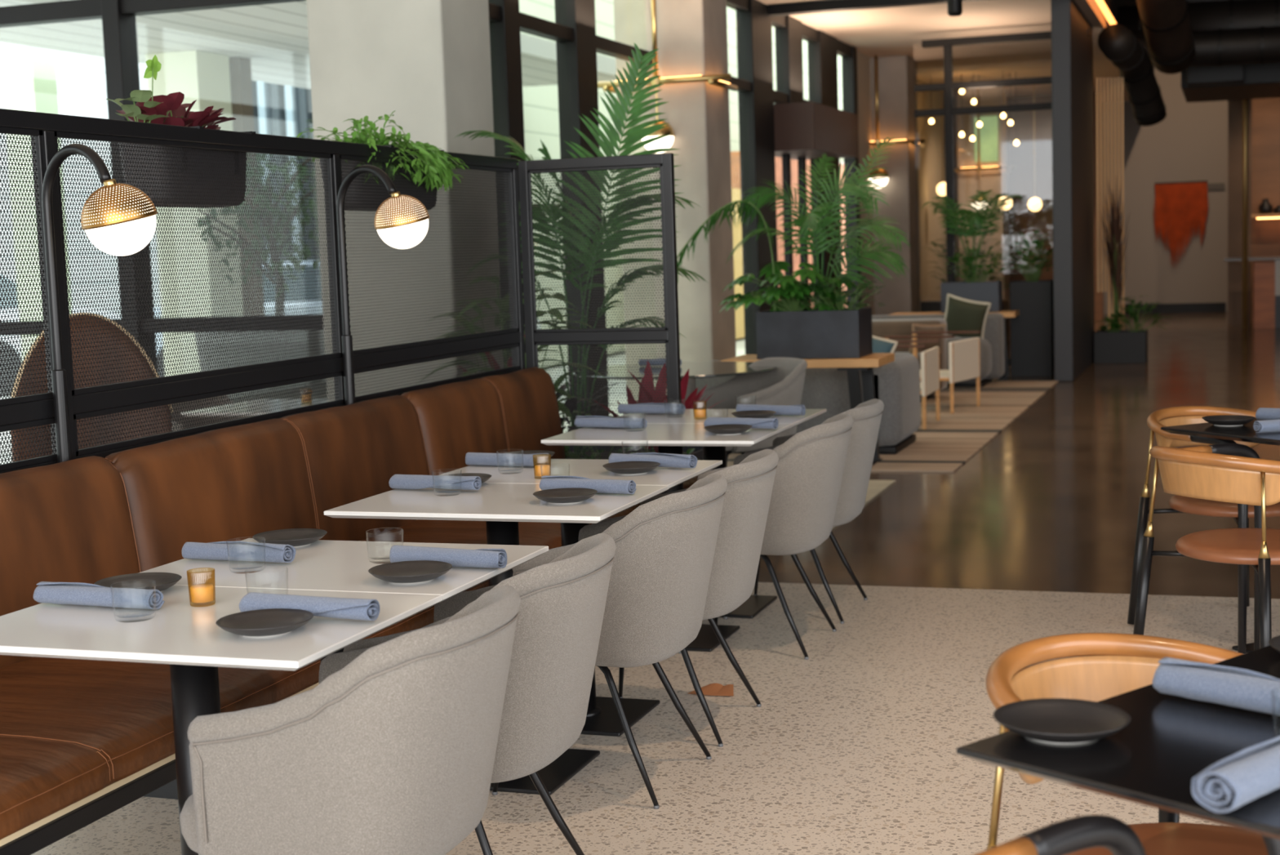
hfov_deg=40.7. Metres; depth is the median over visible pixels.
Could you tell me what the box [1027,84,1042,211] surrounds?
globe pendant
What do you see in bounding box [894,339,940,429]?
sling chair
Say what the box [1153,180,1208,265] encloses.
macrame hanging
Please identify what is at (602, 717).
dining table
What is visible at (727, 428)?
plate
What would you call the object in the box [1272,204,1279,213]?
vase
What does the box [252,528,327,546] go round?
plate
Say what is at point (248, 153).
potted tree
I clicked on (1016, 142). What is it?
pendant
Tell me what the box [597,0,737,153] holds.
brass pendant
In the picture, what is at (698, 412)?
votive candle
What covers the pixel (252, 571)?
tumbler
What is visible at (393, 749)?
armchair
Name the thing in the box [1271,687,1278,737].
tumbler
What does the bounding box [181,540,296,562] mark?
napkin
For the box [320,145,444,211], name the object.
planter
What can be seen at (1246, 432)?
cafe table
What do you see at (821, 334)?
planter box
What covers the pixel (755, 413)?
plate
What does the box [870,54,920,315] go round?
concrete column
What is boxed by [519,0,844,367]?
wall
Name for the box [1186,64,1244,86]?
air vent
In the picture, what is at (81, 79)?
building
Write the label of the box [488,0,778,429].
window
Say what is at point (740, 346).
floor
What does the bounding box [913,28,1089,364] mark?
window
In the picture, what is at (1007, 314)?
console table
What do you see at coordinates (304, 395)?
votive candle
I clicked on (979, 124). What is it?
pendant
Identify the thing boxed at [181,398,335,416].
dining table
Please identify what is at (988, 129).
picture
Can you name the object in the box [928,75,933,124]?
pendant
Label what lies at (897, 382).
sofa
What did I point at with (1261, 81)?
duct plenum
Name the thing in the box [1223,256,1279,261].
countertop
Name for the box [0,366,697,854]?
banquette
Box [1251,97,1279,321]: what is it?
wall
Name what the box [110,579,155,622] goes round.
tumbler
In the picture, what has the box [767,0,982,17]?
trim
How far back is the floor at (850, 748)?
5.97 m
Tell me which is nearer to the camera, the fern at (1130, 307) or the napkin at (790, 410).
the napkin at (790, 410)
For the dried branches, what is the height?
1.766 m
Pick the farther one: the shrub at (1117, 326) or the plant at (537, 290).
the shrub at (1117, 326)
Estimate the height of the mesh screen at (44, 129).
1.810 m
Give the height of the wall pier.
5.400 m
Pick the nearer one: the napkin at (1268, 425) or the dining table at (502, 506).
the dining table at (502, 506)
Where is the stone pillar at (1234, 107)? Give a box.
[1227,99,1251,325]
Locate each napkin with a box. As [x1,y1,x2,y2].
[33,581,164,608]
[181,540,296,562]
[239,591,379,620]
[388,474,481,489]
[389,544,506,568]
[465,452,551,466]
[539,475,636,493]
[573,415,647,428]
[608,452,697,467]
[617,402,685,413]
[638,357,681,365]
[703,417,778,428]
[735,404,805,415]
[1152,656,1279,715]
[1191,735,1279,812]
[1253,419,1279,432]
[1255,407,1279,419]
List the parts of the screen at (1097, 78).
rod, rod, rod, rod, rod, rod, rod, rod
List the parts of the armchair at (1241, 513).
leg, brass rod, rail, panel, leg, seat, leg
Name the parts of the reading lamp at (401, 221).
lamp shade, opal globe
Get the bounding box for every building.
[0,42,160,315]
[730,151,846,307]
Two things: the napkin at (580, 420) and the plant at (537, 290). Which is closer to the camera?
the napkin at (580, 420)
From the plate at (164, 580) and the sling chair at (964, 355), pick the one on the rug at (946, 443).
the sling chair at (964, 355)
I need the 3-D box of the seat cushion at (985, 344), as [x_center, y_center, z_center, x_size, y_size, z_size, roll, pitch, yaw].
[2.578,-0.642,16.445,1.500,0.420,0.560,0,6,19]
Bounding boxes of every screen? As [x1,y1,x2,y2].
[0,108,525,473]
[518,152,683,459]
[1096,77,1124,329]
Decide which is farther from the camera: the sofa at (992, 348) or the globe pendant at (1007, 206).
the globe pendant at (1007, 206)
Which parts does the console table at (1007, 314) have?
leg, leg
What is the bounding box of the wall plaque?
[1208,182,1224,190]
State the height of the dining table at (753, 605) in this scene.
0.750 m
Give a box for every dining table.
[0,585,442,854]
[137,537,548,661]
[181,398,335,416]
[324,482,668,794]
[439,458,722,736]
[541,423,793,651]
[617,408,826,617]
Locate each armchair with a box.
[171,395,248,431]
[179,585,520,854]
[342,533,616,854]
[491,473,727,808]
[591,448,778,746]
[678,413,853,659]
[696,357,807,466]
[724,398,884,623]
[973,814,1146,854]
[986,632,1279,854]
[1127,405,1279,653]
[1133,443,1279,650]
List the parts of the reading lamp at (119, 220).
lamp shade, opal globe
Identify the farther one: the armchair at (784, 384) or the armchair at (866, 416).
the armchair at (784, 384)
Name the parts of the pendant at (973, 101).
bulb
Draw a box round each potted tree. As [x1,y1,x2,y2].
[193,153,327,403]
[279,119,317,241]
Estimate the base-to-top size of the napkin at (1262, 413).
0.043 m
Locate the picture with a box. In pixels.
[973,115,998,162]
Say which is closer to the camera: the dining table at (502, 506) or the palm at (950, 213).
the dining table at (502, 506)
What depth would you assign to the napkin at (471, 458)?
5.29 m
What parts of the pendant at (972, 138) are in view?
cord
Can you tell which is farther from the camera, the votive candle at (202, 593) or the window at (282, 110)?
the window at (282, 110)
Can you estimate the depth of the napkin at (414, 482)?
4.80 m
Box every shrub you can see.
[1006,230,1053,281]
[1097,313,1130,332]
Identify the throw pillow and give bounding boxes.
[872,335,897,353]
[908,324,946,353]
[943,293,991,338]
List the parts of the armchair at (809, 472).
leg, leg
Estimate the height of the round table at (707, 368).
0.741 m
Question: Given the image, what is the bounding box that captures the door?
[773,101,858,304]
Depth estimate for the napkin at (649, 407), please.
6.79 m
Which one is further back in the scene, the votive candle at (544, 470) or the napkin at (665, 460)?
the napkin at (665, 460)
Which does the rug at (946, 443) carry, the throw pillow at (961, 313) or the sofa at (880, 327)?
the sofa at (880, 327)
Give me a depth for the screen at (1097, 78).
19.09 m
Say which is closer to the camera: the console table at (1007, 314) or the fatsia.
the fatsia
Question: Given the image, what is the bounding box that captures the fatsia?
[715,261,862,311]
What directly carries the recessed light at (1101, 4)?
in the ceiling at (900, 30)
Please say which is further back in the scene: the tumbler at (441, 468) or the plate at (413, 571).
the tumbler at (441, 468)
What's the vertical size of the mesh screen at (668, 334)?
1.800 m
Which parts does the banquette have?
backrest, rail, leg, backrest, backrest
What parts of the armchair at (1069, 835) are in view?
rail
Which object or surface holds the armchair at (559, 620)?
on the floor at (850, 748)
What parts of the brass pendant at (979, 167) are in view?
opal globe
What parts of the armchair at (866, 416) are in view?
leg, leg, leg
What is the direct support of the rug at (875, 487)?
on the floor at (850, 748)
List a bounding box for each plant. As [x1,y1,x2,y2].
[296,111,468,191]
[418,270,606,419]
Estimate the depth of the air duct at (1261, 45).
19.40 m
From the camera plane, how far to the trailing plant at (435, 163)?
6.61 m
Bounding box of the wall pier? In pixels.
[1050,0,1094,381]
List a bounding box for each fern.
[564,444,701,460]
[1105,295,1172,331]
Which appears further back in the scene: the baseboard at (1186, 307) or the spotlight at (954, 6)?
the baseboard at (1186, 307)
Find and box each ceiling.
[756,0,1128,102]
[1102,0,1154,72]
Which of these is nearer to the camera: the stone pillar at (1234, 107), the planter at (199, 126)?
the planter at (199, 126)
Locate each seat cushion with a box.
[0,656,320,839]
[893,351,921,391]
[946,337,992,382]
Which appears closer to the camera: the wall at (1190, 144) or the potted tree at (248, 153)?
the potted tree at (248, 153)
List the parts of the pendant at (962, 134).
bulb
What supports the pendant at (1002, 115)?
hanging from the ceiling at (900, 30)
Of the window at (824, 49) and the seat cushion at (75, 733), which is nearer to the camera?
the seat cushion at (75, 733)
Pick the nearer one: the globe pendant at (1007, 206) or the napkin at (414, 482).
the napkin at (414, 482)
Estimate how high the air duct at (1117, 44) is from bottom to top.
0.991 m
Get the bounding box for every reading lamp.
[41,143,157,462]
[336,164,430,405]
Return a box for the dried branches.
[1098,175,1130,332]
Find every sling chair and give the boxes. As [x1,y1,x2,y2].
[882,330,981,413]
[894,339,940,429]
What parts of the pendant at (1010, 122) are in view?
cord, bulb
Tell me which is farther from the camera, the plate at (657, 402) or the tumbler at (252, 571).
the plate at (657, 402)
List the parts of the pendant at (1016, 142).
cord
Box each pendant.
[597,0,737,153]
[869,55,925,188]
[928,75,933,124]
[936,81,946,195]
[954,88,1014,208]
[959,75,964,137]
[959,76,964,93]
[969,76,974,141]
[971,72,976,104]
[977,74,982,127]
[998,77,1012,209]
[1000,71,1005,118]
[1008,72,1013,125]
[1013,71,1018,145]
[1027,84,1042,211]
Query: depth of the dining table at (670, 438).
6.06 m
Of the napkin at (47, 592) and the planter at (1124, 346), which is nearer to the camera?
the napkin at (47, 592)
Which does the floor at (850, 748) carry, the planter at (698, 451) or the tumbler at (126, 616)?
the planter at (698, 451)
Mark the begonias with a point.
(178, 114)
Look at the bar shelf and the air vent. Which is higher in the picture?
the air vent
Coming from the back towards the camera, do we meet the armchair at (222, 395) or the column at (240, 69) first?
the column at (240, 69)
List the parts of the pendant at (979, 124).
cord, bulb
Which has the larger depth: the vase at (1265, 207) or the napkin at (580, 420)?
the vase at (1265, 207)
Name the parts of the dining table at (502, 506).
plate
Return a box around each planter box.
[755,306,872,359]
[940,280,1002,312]
[1009,280,1053,377]
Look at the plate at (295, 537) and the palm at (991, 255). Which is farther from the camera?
the palm at (991, 255)
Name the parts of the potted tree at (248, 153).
planter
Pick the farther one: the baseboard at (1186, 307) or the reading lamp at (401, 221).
the baseboard at (1186, 307)
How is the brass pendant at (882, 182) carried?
attached to the concrete column at (897, 74)
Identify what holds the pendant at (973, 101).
hanging from the ceiling at (900, 30)
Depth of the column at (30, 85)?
15.99 m
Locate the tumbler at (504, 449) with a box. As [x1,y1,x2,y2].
[496,448,523,474]
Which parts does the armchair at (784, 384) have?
leg, seat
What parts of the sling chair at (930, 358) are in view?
leg, leg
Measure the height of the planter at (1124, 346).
0.340 m
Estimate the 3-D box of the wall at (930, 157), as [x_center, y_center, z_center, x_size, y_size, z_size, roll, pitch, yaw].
[4.233,-3.175,25.318,0.100,3.620,10.980,0,6,19]
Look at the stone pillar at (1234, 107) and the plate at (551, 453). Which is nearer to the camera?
the plate at (551, 453)
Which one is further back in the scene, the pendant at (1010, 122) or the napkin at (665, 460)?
the pendant at (1010, 122)
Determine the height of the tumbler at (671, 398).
0.066 m
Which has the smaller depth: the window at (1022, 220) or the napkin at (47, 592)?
the napkin at (47, 592)
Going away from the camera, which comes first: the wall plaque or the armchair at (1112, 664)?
the armchair at (1112, 664)
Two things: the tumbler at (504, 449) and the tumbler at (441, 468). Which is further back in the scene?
the tumbler at (504, 449)
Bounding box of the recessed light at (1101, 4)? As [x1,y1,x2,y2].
[1095,0,1115,24]
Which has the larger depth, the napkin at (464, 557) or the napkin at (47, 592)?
the napkin at (464, 557)
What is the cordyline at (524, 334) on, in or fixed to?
in the planter at (698, 451)
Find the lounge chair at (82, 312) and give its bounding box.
[10,311,173,462]
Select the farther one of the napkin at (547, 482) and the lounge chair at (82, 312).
the lounge chair at (82, 312)
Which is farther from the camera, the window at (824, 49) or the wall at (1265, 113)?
the wall at (1265, 113)
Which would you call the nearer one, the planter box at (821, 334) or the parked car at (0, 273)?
the planter box at (821, 334)
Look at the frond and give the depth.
10.91 m
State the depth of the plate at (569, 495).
4.57 m
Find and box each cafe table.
[956,644,1279,839]
[1160,417,1279,652]
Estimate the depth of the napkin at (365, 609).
3.12 m
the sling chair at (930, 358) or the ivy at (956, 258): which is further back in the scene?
the ivy at (956, 258)
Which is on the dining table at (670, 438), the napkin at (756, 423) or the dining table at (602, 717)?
the napkin at (756, 423)
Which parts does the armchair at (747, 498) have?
leg, leg, leg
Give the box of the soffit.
[0,0,616,88]
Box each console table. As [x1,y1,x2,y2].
[721,352,894,465]
[888,310,1019,381]
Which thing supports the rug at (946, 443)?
on the floor at (850, 748)
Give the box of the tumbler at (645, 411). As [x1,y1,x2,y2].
[622,411,645,431]
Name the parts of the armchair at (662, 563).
leg, leg, leg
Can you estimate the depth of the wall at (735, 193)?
26.09 m
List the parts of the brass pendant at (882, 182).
opal globe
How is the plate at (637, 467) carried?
on the dining table at (602, 717)
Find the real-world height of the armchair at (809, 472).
0.800 m
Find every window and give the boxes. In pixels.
[0,0,323,371]
[251,80,319,260]
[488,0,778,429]
[771,15,862,307]
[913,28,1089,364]
[1007,92,1103,323]
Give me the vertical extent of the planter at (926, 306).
0.550 m
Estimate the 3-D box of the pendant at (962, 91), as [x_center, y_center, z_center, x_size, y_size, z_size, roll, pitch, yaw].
[4.378,-4.672,23.489,0.072,0.273,0.070,0,6,19]
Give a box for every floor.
[0,337,745,463]
[31,311,1279,854]
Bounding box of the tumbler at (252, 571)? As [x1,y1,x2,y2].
[226,536,265,573]
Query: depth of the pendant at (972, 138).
24.09 m
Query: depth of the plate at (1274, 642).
2.65 m
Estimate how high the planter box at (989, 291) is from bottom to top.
0.294 m
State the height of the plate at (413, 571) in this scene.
0.024 m
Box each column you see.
[0,58,71,359]
[145,50,243,376]
[228,57,264,315]
[306,0,503,398]
[613,0,736,404]
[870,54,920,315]
[956,87,1009,326]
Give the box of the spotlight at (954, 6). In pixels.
[946,0,962,16]
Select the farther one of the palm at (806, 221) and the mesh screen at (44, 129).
the palm at (806, 221)
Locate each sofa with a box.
[684,352,920,453]
[871,312,1004,386]
[871,318,947,402]
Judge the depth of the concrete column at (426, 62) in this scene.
8.80 m
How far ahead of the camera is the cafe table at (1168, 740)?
2.19 m
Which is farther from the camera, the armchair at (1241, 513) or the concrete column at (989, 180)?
the concrete column at (989, 180)
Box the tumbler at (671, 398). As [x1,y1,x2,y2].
[663,398,684,417]
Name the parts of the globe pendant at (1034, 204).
rod, globe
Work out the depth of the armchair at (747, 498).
4.88 m
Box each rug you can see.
[727,380,1057,471]
[832,480,895,528]
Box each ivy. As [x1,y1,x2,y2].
[106,54,169,123]
[799,273,887,311]
[943,248,1008,282]
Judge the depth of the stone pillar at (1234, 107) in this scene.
24.97 m
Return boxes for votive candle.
[190,583,213,602]
[301,395,311,401]
[534,464,549,475]
[694,408,705,417]
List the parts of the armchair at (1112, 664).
brass rod, panel, rail, seat, leg, leg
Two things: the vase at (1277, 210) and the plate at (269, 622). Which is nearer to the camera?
the plate at (269, 622)
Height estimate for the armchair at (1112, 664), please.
0.758 m
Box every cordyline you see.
[460,333,524,371]
[555,382,631,458]
[595,360,724,453]
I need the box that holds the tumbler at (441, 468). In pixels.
[431,468,461,496]
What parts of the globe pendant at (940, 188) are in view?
globe, rod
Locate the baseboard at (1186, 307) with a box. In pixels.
[1120,302,1226,313]
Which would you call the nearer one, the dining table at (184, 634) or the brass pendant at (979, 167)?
the dining table at (184, 634)
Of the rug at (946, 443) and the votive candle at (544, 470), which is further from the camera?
the rug at (946, 443)
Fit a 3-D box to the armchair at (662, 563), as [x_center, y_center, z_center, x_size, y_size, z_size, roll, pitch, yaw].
[-0.069,0.538,4.573,0.615,0.800,0.544,0,6,20]
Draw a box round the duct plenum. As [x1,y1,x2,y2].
[1181,0,1279,102]
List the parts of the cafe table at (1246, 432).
plate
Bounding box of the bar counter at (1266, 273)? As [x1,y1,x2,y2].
[1223,256,1279,328]
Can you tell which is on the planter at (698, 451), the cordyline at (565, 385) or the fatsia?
the cordyline at (565, 385)
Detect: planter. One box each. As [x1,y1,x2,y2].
[118,125,255,208]
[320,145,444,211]
[566,444,703,460]
[920,299,1008,341]
[1093,329,1147,364]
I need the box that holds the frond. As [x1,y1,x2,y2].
[676,200,775,311]
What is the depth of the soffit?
14.83 m
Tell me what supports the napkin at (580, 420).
on the dining table at (670, 438)
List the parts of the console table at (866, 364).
leg, leg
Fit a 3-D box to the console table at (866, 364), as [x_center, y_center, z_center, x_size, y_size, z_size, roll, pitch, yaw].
[1.075,-0.105,10.949,1.000,0.688,0.540,0,6,19]
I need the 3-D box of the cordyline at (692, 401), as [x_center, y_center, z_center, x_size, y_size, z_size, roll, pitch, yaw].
[0.116,-0.064,7.860,0.556,0.469,0.587,-4,6,-18]
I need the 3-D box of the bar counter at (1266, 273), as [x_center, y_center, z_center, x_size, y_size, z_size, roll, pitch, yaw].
[9.794,-1.913,24.121,3.100,0.985,0.600,0,6,19]
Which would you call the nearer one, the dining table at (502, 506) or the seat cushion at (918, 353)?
the dining table at (502, 506)
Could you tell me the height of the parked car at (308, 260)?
1.450 m
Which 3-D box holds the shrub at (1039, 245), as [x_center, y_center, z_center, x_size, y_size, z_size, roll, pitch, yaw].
[3.922,-1.704,17.285,0.489,0.534,0.529,-7,8,-42]
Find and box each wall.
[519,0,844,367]
[731,188,744,338]
[857,51,959,315]
[1102,66,1227,314]
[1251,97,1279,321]
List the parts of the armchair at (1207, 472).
leg, brass rod, rail, panel, seat, leg, brass rod, leg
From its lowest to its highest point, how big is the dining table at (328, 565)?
0.750 m
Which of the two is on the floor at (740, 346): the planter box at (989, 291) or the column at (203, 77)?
the column at (203, 77)
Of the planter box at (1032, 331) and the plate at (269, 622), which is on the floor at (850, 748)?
the planter box at (1032, 331)
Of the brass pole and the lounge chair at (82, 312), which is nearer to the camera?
the lounge chair at (82, 312)
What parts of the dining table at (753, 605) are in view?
plate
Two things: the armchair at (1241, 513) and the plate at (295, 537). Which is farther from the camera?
the armchair at (1241, 513)
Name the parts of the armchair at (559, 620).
leg, leg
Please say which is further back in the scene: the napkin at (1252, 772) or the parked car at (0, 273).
the parked car at (0, 273)
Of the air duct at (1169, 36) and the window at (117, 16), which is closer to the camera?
the window at (117, 16)
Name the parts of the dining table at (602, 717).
plate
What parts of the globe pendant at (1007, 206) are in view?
rod, globe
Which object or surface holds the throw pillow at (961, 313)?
on the sofa at (992, 348)
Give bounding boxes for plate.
[93,572,182,591]
[215,608,313,637]
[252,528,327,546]
[368,560,452,583]
[444,472,491,483]
[505,449,555,456]
[533,487,597,503]
[602,460,660,474]
[657,402,683,404]
[703,423,751,435]
[731,409,776,417]
[992,697,1130,743]
[1201,414,1255,426]
[1269,635,1279,652]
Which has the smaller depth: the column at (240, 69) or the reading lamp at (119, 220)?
the reading lamp at (119, 220)
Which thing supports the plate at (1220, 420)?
on the cafe table at (1246, 432)
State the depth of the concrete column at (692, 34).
13.08 m
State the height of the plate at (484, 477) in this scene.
0.024 m
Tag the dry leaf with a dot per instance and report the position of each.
(715, 688)
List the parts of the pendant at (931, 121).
cord, bulb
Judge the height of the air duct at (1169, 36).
1.385 m
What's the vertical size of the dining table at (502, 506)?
0.750 m
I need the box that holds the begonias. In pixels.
[115,92,235,129]
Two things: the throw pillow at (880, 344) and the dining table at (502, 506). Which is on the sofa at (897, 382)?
the throw pillow at (880, 344)
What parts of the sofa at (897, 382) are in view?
armrest, backrest, armrest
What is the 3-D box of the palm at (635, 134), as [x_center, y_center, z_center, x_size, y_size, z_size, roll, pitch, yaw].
[-0.338,-0.815,8.135,0.917,1.935,1.186,-6,7,-37]
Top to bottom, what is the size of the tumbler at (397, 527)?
0.066 m
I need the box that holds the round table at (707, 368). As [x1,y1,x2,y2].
[573,360,777,380]
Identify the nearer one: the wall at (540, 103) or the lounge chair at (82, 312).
the lounge chair at (82, 312)
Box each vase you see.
[1257,198,1272,213]
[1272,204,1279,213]
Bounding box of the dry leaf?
[688,682,733,695]
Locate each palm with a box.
[453,43,709,456]
[725,137,911,302]
[921,189,1024,282]
[924,227,1017,289]
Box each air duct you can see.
[1097,23,1166,126]
[1117,0,1279,31]
[1128,26,1279,66]
[1136,0,1195,74]
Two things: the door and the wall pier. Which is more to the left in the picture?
the door
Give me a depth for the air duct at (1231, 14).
19.75 m
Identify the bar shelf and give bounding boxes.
[1251,213,1279,218]
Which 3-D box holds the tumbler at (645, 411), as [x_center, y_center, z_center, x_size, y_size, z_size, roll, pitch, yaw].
[-0.020,-0.022,6.234,0.081,0.066,0.081,0,6,19]
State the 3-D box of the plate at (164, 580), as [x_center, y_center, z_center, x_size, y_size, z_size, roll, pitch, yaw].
[-1.010,0.319,3.476,0.170,0.024,0.170,0,6,19]
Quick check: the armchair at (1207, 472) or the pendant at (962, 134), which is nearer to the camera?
the armchair at (1207, 472)
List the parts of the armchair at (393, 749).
seat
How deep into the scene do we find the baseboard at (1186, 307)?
29.49 m
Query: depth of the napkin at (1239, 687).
2.36 m
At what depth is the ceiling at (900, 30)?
18.89 m
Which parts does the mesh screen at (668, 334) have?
screen post, rail, panel frame, panel, rail, panel frame, panel, screen post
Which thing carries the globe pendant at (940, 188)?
hanging from the ceiling at (900, 30)
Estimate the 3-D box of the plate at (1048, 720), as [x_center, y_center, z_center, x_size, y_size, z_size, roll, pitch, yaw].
[0.554,0.391,2.271,0.176,0.025,0.176,0,6,19]
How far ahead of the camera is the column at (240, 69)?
16.32 m
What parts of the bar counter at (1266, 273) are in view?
wood panel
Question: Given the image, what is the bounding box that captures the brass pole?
[1242,99,1248,328]
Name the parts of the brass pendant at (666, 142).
drop rod, opal globe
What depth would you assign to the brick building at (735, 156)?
29.09 m
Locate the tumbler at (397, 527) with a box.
[365,527,403,563]
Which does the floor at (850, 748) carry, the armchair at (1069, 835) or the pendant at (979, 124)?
the armchair at (1069, 835)
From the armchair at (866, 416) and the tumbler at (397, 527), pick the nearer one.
the tumbler at (397, 527)
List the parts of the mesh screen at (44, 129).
panel, panel, panel frame, screen post, panel, panel frame, panel, rail, rail, rail, screen post, panel, panel frame, panel, screen post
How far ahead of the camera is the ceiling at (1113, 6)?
19.89 m
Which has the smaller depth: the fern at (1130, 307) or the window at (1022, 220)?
the fern at (1130, 307)
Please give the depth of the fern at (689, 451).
7.91 m
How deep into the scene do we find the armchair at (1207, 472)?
5.05 m
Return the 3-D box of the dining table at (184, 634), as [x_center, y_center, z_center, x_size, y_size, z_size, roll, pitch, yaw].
[-0.822,0.726,3.248,0.769,0.750,0.548,0,6,19]
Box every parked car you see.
[0,273,120,395]
[154,259,541,377]
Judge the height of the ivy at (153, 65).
0.260 m
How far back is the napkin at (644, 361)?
9.52 m
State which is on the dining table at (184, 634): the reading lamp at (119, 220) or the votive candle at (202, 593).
the votive candle at (202, 593)
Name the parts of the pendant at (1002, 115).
cord, bulb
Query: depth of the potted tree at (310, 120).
16.75 m
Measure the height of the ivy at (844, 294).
0.267 m
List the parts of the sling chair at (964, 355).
arm post, leg, rail, leg, leg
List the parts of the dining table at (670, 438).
plate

